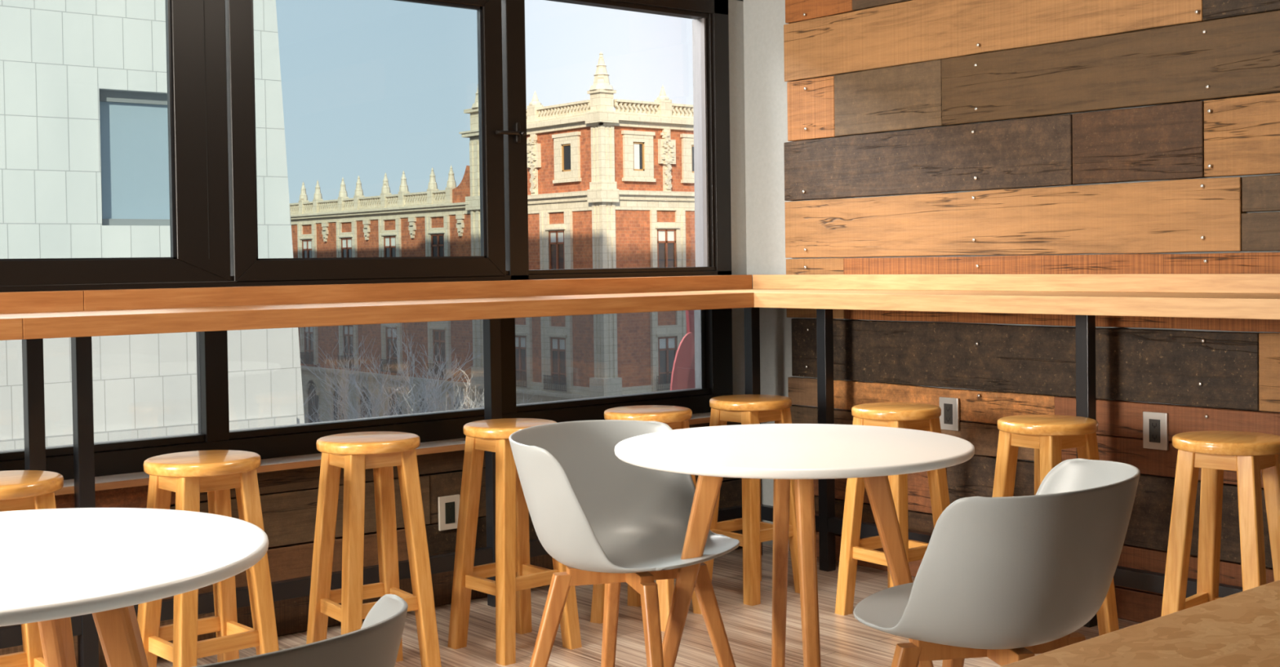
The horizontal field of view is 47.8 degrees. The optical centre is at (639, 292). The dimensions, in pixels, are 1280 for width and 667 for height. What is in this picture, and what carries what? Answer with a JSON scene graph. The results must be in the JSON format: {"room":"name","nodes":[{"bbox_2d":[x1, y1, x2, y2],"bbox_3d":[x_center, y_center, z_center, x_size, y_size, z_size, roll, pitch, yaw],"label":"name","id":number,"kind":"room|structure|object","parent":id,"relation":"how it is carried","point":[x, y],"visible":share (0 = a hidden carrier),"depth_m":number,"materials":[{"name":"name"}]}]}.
{"room":"cafe","nodes":[
{"label":"cafe","id":0,"kind":"room"},
{"bbox_2d":[0,0,746,666],"bbox_3d":[-2.398,-0.163,3.808,7.360,2.620,0.271,-2,2,-40],"label":"wall","id":1,"kind":"structure","parent":0,"point":[288,497],"depth_m":4.89,"materials":[{"name":"brown wood"}]},
{"bbox_2d":[0,0,731,292],"bbox_3d":[-2.401,-0.547,3.789,7.150,1.190,0.141,-2,2,-40],"label":"window","id":2,"kind":"structure","parent":1,"relation":"in","point":[211,60],"depth_m":4.81,"materials":[{"name":"black metal"}]},
{"bbox_2d":[0,308,733,479],"bbox_3d":[-2.396,0.314,3.816,7.148,0.532,0.090,-2,2,-40],"label":"window","id":3,"kind":"structure","parent":1,"relation":"in","point":[713,377],"depth_m":4.94,"materials":[{"name":"black metal"}]},
{"bbox_2d":[53,412,711,495],"bbox_3d":[-2.320,0.592,3.737,7.150,0.022,0.143,-2,2,-40],"label":"trim","id":4,"kind":"structure","parent":1,"relation":"attached to","point":[139,478],"depth_m":4.65,"materials":[{"name":"brown wood"}]},
{"bbox_2d":[438,493,459,530],"bbox_3d":[-0.668,0.770,5.066,0.084,0.118,0.013,-2,2,-40],"label":"wall outlet","id":5,"kind":"object","parent":1,"relation":"attached to","point":[448,505],"visible":0.94,"depth_m":5.06,"materials":[{"name":"beige plastic"}]},
{"bbox_2d":[444,501,455,524],"bbox_3d":[-0.665,0.770,5.062,0.039,0.074,0.002,-2,2,-40],"label":"receptacle","id":6,"kind":"object","parent":5,"relation":"attached to","point":[450,506],"depth_m":5.06,"materials":[{"name":"black plastic"}]},
{"bbox_2d":[156,543,1141,666],"bbox_3d":[-0.080,1.233,1.245,7.600,0.120,7.200,-2,2,-40],"label":"floor","id":7,"kind":"structure","parent":0,"point":[845,641],"depth_m":4.64,"materials":[{"name":"brown wood"}]},
{"bbox_2d":[0,470,75,666],"bbox_3d":[-1.533,0.793,3.464,0.301,0.700,0.301,-2,2,-40],"label":"bar stool","id":8,"kind":"object","parent":7,"relation":"on","point":[20,490],"visible":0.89,"depth_m":3.44,"materials":[{"name":"brown wood"}]},
{"bbox_2d":[0,507,268,666],"bbox_3d":[-1.053,0.792,2.348,0.884,0.740,0.884,-1,1,3],"label":"round table","id":9,"kind":"object","parent":7,"relation":"on","point":[57,565],"visible":1,"depth_m":2.31,"materials":[{"name":"white wood"}]},
{"bbox_2d":[137,449,279,666],"bbox_3d":[-1.144,0.780,3.804,0.301,0.700,0.301,-2,2,-43],"label":"bar stool","id":10,"kind":"object","parent":7,"relation":"on","point":[188,474],"visible":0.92,"depth_m":3.77,"materials":[{"name":"brown wood"}]},
{"bbox_2d":[192,593,408,666],"bbox_3d":[-0.604,0.785,1.828,0.598,0.765,0.551,-2,2,-42],"label":"armchair","id":11,"kind":"object","parent":7,"relation":"on","point":[377,642],"visible":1,"depth_m":1.73,"materials":[{"name":"grey plastic"}]},
{"bbox_2d":[306,431,441,666],"bbox_3d":[-0.781,0.766,4.189,0.301,0.700,0.301,-2,2,-36],"label":"bar stool","id":12,"kind":"object","parent":7,"relation":"on","point":[356,452],"visible":0.99,"depth_m":4.15,"materials":[{"name":"brown wood"}]},
{"bbox_2d":[447,417,582,665],"bbox_3d":[-0.396,0.754,4.500,0.301,0.700,0.301,-2,2,-42],"label":"bar stool","id":13,"kind":"object","parent":7,"relation":"on","point":[515,577],"visible":0.66,"depth_m":4.48,"materials":[{"name":"brown wood"}]},
{"bbox_2d":[0,307,1242,666],"bbox_3d":[-0.403,0.664,1.445,6.985,1.019,5.730,-2,2,-40],"label":"stand","id":14,"kind":"object","parent":7,"relation":"on","point":[83,626],"visible":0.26,"depth_m":4.63,"materials":[{"name":"black metal"}]},
{"bbox_2d":[0,316,22,340],"bbox_3d":[-3.287,0.141,2.599,4.035,0.055,0.472,-2,2,-40],"label":"countertop","id":15,"kind":"structure","parent":14,"relation":"on","point":[11,328],"depth_m":3.69,"materials":[{"name":"brown wood"}]},
{"bbox_2d":[0,290,84,313],"bbox_3d":[-3.344,0.103,2.913,4.348,0.111,0.084,-2,2,-40],"label":"board","id":16,"kind":"object","parent":15,"relation":"attached to","point":[53,300],"visible":0.55,"depth_m":4.19,"materials":[{"name":"brown wood"}]},
{"bbox_2d":[0,291,754,339],"bbox_3d":[-0.729,0.057,4.711,2.600,0.055,0.472,-2,2,-40],"label":"countertop","id":17,"kind":"structure","parent":14,"relation":"on","point":[63,324],"depth_m":4.34,"materials":[{"name":"brown wood"}]},
{"bbox_2d":[83,275,751,311],"bbox_3d":[-0.614,0.014,5.168,2.735,0.111,0.084,-2,2,-40],"label":"board","id":18,"kind":"object","parent":17,"relation":"attached to","point":[156,298],"visible":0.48,"depth_m":4.92,"materials":[{"name":"brown wood"}]},
{"bbox_2d":[688,288,1279,319],"bbox_3d":[2.191,0.042,3.582,0.464,0.055,5.932,-2,2,-40],"label":"countertop","id":19,"kind":"structure","parent":14,"relation":"on","point":[1210,305],"depth_m":4.46,"materials":[{"name":"brown wood"}]},
{"bbox_2d":[752,273,1279,293],"bbox_3d":[2.364,-0.021,3.725,0.018,0.058,5.932,-2,2,-40],"label":"board","id":20,"kind":"object","parent":19,"relation":"on","point":[1268,283],"visible":1,"depth_m":4.93,"materials":[{"name":"brown wood"}]},
{"bbox_2d":[508,419,739,666],"bbox_3d":[-0.034,0.734,3.705,0.551,0.765,0.598,0,2,34],"label":"armchair","id":21,"kind":"object","parent":7,"relation":"on","point":[611,521],"visible":0.9,"depth_m":3.76,"materials":[{"name":"grey plastic"}]},
{"bbox_2d":[590,404,705,631],"bbox_3d":[0.032,0.740,4.853,0.301,0.700,0.301,0,1,28],"label":"bar stool","id":22,"kind":"object","parent":7,"relation":"on","point":[676,417],"visible":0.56,"depth_m":4.78,"materials":[{"name":"brown wood"}]},
{"bbox_2d":[704,394,799,605],"bbox_3d":[0.402,0.727,5.198,0.301,0.700,0.301,-2,2,-40],"label":"bar stool","id":23,"kind":"object","parent":7,"relation":"on","point":[744,409],"visible":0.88,"depth_m":5.08,"materials":[{"name":"brown wood"}]},
{"bbox_2d":[614,423,974,666],"bbox_3d":[0.383,0.743,3.596,0.884,0.740,0.884,-1,1,-2],"label":"round table","id":24,"kind":"object","parent":7,"relation":"on","point":[803,453],"visible":1,"depth_m":3.57,"materials":[{"name":"white laminate"}]},
{"bbox_2d":[835,402,950,615],"bbox_3d":[0.861,0.729,4.838,0.301,0.700,0.301,-2,2,-37],"label":"bar stool","id":25,"kind":"object","parent":7,"relation":"on","point":[912,415],"visible":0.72,"depth_m":4.80,"materials":[{"name":"brown wood"}]},
{"bbox_2d":[853,457,1140,666],"bbox_3d":[0.730,0.741,2.961,0.551,0.765,0.598,0,2,32],"label":"armchair","id":26,"kind":"object","parent":7,"relation":"on","point":[1005,580],"visible":1,"depth_m":2.73,"materials":[{"name":"grey plastic"}]},
{"bbox_2d":[992,414,1119,635],"bbox_3d":[1.241,0.733,4.393,0.301,0.700,0.301,-2,2,-34],"label":"bar stool","id":27,"kind":"object","parent":7,"relation":"on","point":[1047,434],"visible":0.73,"depth_m":4.34,"materials":[{"name":"brown wood"}]},
{"bbox_2d":[999,579,1279,666],"bbox_3d":[1.034,0.773,1.685,1.800,0.750,0.668,-2,2,-40],"label":"side table","id":28,"kind":"object","parent":7,"relation":"on","point":[1242,628],"visible":1,"depth_m":1.67,"materials":[{"name":"brown wood"}]},
{"bbox_2d":[1160,430,1279,616],"bbox_3d":[1.604,0.739,3.923,0.301,0.700,0.301,0,2,44],"label":"bar stool","id":29,"kind":"object","parent":7,"relation":"on","point":[1246,453],"visible":0.79,"depth_m":3.90,"materials":[{"name":"brown wood"}]},
{"bbox_2d":[742,0,1279,545],"bbox_3d":[2.786,-0.228,3.486,0.255,2.620,7.030,-2,2,-40],"label":"wall","id":30,"kind":"structure","parent":0,"point":[766,108],"depth_m":6.00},
{"bbox_2d":[783,0,1279,622],"bbox_3d":[2.723,-0.223,3.327,0.046,2.619,6.662,-2,2,-40],"label":"wall","id":31,"kind":"structure","parent":0,"point":[897,65],"depth_m":4.93,"materials":[{"name":"brown wood"}]},
{"bbox_2d":[939,396,959,431],"bbox_3d":[1.124,0.439,5.253,0.013,0.118,0.084,-2,2,-40],"label":"wall outlet","id":32,"kind":"object","parent":31,"relation":"attached to","point":[949,417],"visible":0.93,"depth_m":5.25,"materials":[{"name":"grey metal"}]},
{"bbox_2d":[943,403,952,424],"bbox_3d":[1.121,0.440,5.250,0.002,0.074,0.039,-2,2,-40],"label":"receptacle","id":33,"kind":"object","parent":32,"relation":"attached to","point":[948,407],"depth_m":5.25,"materials":[{"name":"grey plastic"}]},
{"bbox_2d":[1142,411,1168,450],"bbox_3d":[1.648,0.440,4.619,0.013,0.118,0.084,-2,2,-40],"label":"wall outlet","id":34,"kind":"object","parent":31,"relation":"attached to","point":[1155,424],"visible":1,"depth_m":4.61,"materials":[{"name":"grey"}]},
{"bbox_2d":[1149,418,1159,442],"bbox_3d":[1.645,0.441,4.616,0.002,0.074,0.039,-2,2,-40],"label":"receptacle","id":35,"kind":"object","parent":34,"relation":"attached to","point":[1154,424],"depth_m":4.61,"materials":[{"name":"grey plastic"}]},
{"bbox_3d":[9.225,7.528,13.477,49.000,13.280,0.300,-2,2,-40],"label":"wall","id":36,"kind":"structure","parent":0,"visible":0},
{"bbox_2d":[670,310,695,390],"bbox_3d":[0.596,0.822,7.075,0.415,1.620,0.935,-2,2,-40],"label":"sign","id":37,"kind":"object","parent":36,"relation":"attached to","point":[682,377],"visible":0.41,"depth_m":7.33,"materials":[{"name":"red"}]},
{"label":"outside","id":38,"kind":"structure","parent":0,"visible":0},
{"bbox_3d":[-62.458,13.290,107.581,280.000,0.500,234.800,-2,2,-40],"label":"ground","id":39,"kind":"structure","parent":38,"visible":0},
{"bbox_2d":[0,0,304,450],"bbox_3d":[-22.744,-5.401,31.649,25.500,39.200,20.140,-2,2,-40],"label":"building","id":40,"kind":"structure","parent":39,"relation":"on","point":[84,159],"depth_m":28.98,"materials":[{"name":"tile"}]},
{"bbox_2d":[300,323,483,422],"bbox_3d":[-8.534,7.000,55.009,8.410,12.955,7.015,-2,1,-29],"label":"bare tree","id":41,"kind":"object","parent":39,"relation":"on","point":[352,377],"visible":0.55,"depth_m":54.45,"materials":[{"name":"grey plant"}]},
{"bbox_2d":[303,368,484,422],"bbox_3d":[-7.730,7.946,40.933,6.113,11.680,7.051,0,2,39],"label":"bare tree","id":42,"kind":"object","parent":39,"relation":"on","point":[459,401],"visible":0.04,"depth_m":40.51,"materials":[{"name":"grey plant"}]},
{"bbox_2d":[375,335,542,416],"bbox_3d":[-5.986,7.510,48.442,5.814,12.164,5.977,-1,1,-1],"label":"bare tree","id":43,"kind":"object","parent":39,"relation":"on","point":[452,397],"visible":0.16,"depth_m":48.01,"materials":[{"name":"grey plant"}]},
{"bbox_2d":[289,52,695,422],"bbox_3d":[-7.625,-1.078,108.799,27.238,26.505,49.886,-2,2,-40],"label":"building","id":44,"kind":"structure","parent":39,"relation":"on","point":[607,188],"depth_m":85.37,"materials":[{"name":"red brick"}]},
{"bbox_2d":[303,240,311,248],"bbox_3d":[-25.181,-3.623,109.518,0.015,0.627,1.444,-2,2,-40],"label":"blind","id":45,"kind":"object","parent":44,"relation":"hanging from","point":[307,244],"depth_m":109.46,"materials":[{"name":"white"}]},
{"bbox_2d":[305,326,312,332],"bbox_3d":[-25.093,2.683,109.661,0.015,0.627,1.330,-2,2,-40],"label":"blind","id":46,"kind":"object","parent":44,"relation":"hanging from","point":[309,329],"depth_m":109.59,"materials":[{"name":"white"}]},
{"bbox_2d":[342,239,351,247],"bbox_3d":[-21.212,-3.570,104.713,0.015,0.627,1.444,-2,2,-40],"label":"blind","id":47,"kind":"object","parent":44,"relation":"hanging from","point":[346,242],"depth_m":104.65,"materials":[{"name":"white"}]},
{"bbox_2d":[344,326,352,334],"bbox_3d":[-21.123,2.736,104.856,0.015,0.627,1.330,-2,2,-40],"label":"blind","id":48,"kind":"object","parent":44,"relation":"hanging from","point":[348,330],"depth_m":104.79,"materials":[{"name":"white fabric"}]},
{"bbox_2d":[385,237,395,246],"bbox_3d":[-17.243,-3.516,99.909,0.015,0.627,1.444,-2,2,-40],"label":"blind","id":49,"kind":"object","parent":44,"relation":"hanging from","point":[389,242],"depth_m":99.84,"materials":[{"name":"white fabric"}]},
{"bbox_2d":[386,328,396,337],"bbox_3d":[-17.154,2.789,100.052,0.015,0.627,1.330,-2,2,-40],"label":"blind","id":50,"kind":"object","parent":44,"relation":"hanging from","point":[391,334],"depth_m":100.00,"materials":[{"name":"white"}]},
{"bbox_2d":[515,337,525,346],"bbox_3d":[-7.309,3.017,88.139,0.015,0.627,1.273,-2,2,-40],"label":"blind","id":51,"kind":"object","parent":44,"relation":"hanging from","point":[519,341],"depth_m":88.06,"materials":[{"name":"white fabric"}]},
{"bbox_2d":[550,231,563,242],"bbox_3d":[-4.856,-3.255,84.920,0.015,0.627,1.349,-2,2,-40],"label":"blind","id":52,"kind":"object","parent":44,"relation":"hanging from","point":[555,237],"depth_m":84.87,"materials":[{"name":"white fabric"}]},
{"bbox_2d":[552,338,564,349],"bbox_3d":[-4.768,3.032,85.062,0.015,0.627,1.311,-2,2,-40],"label":"blind","id":53,"kind":"object","parent":44,"relation":"hanging from","point":[557,344],"depth_m":85.02,"materials":[{"name":"white"}]},
{"bbox_2d":[633,143,639,168],"bbox_3d":[-0.228,-7.848,83.061,0.494,1.653,0.019,-2,2,-40],"label":"curtain","id":54,"kind":"object","parent":44,"relation":"hanging from","point":[636,146],"depth_m":83.08,"materials":[{"name":"white fabric"}]},
{"bbox_2d":[658,231,674,240],"bbox_3d":[1.516,-3.317,84.562,1.254,0.627,0.015,-2,2,-40],"label":"blind","id":55,"kind":"object","parent":44,"relation":"hanging from","point":[663,235],"depth_m":84.50,"materials":[{"name":"white"}]},
{"bbox_2d":[659,337,675,348],"bbox_3d":[1.567,2.971,84.674,1.235,0.627,0.015,-2,2,-40],"label":"blind","id":56,"kind":"object","parent":44,"relation":"hanging from","point":[664,343],"depth_m":84.62,"materials":[{"name":"white"}]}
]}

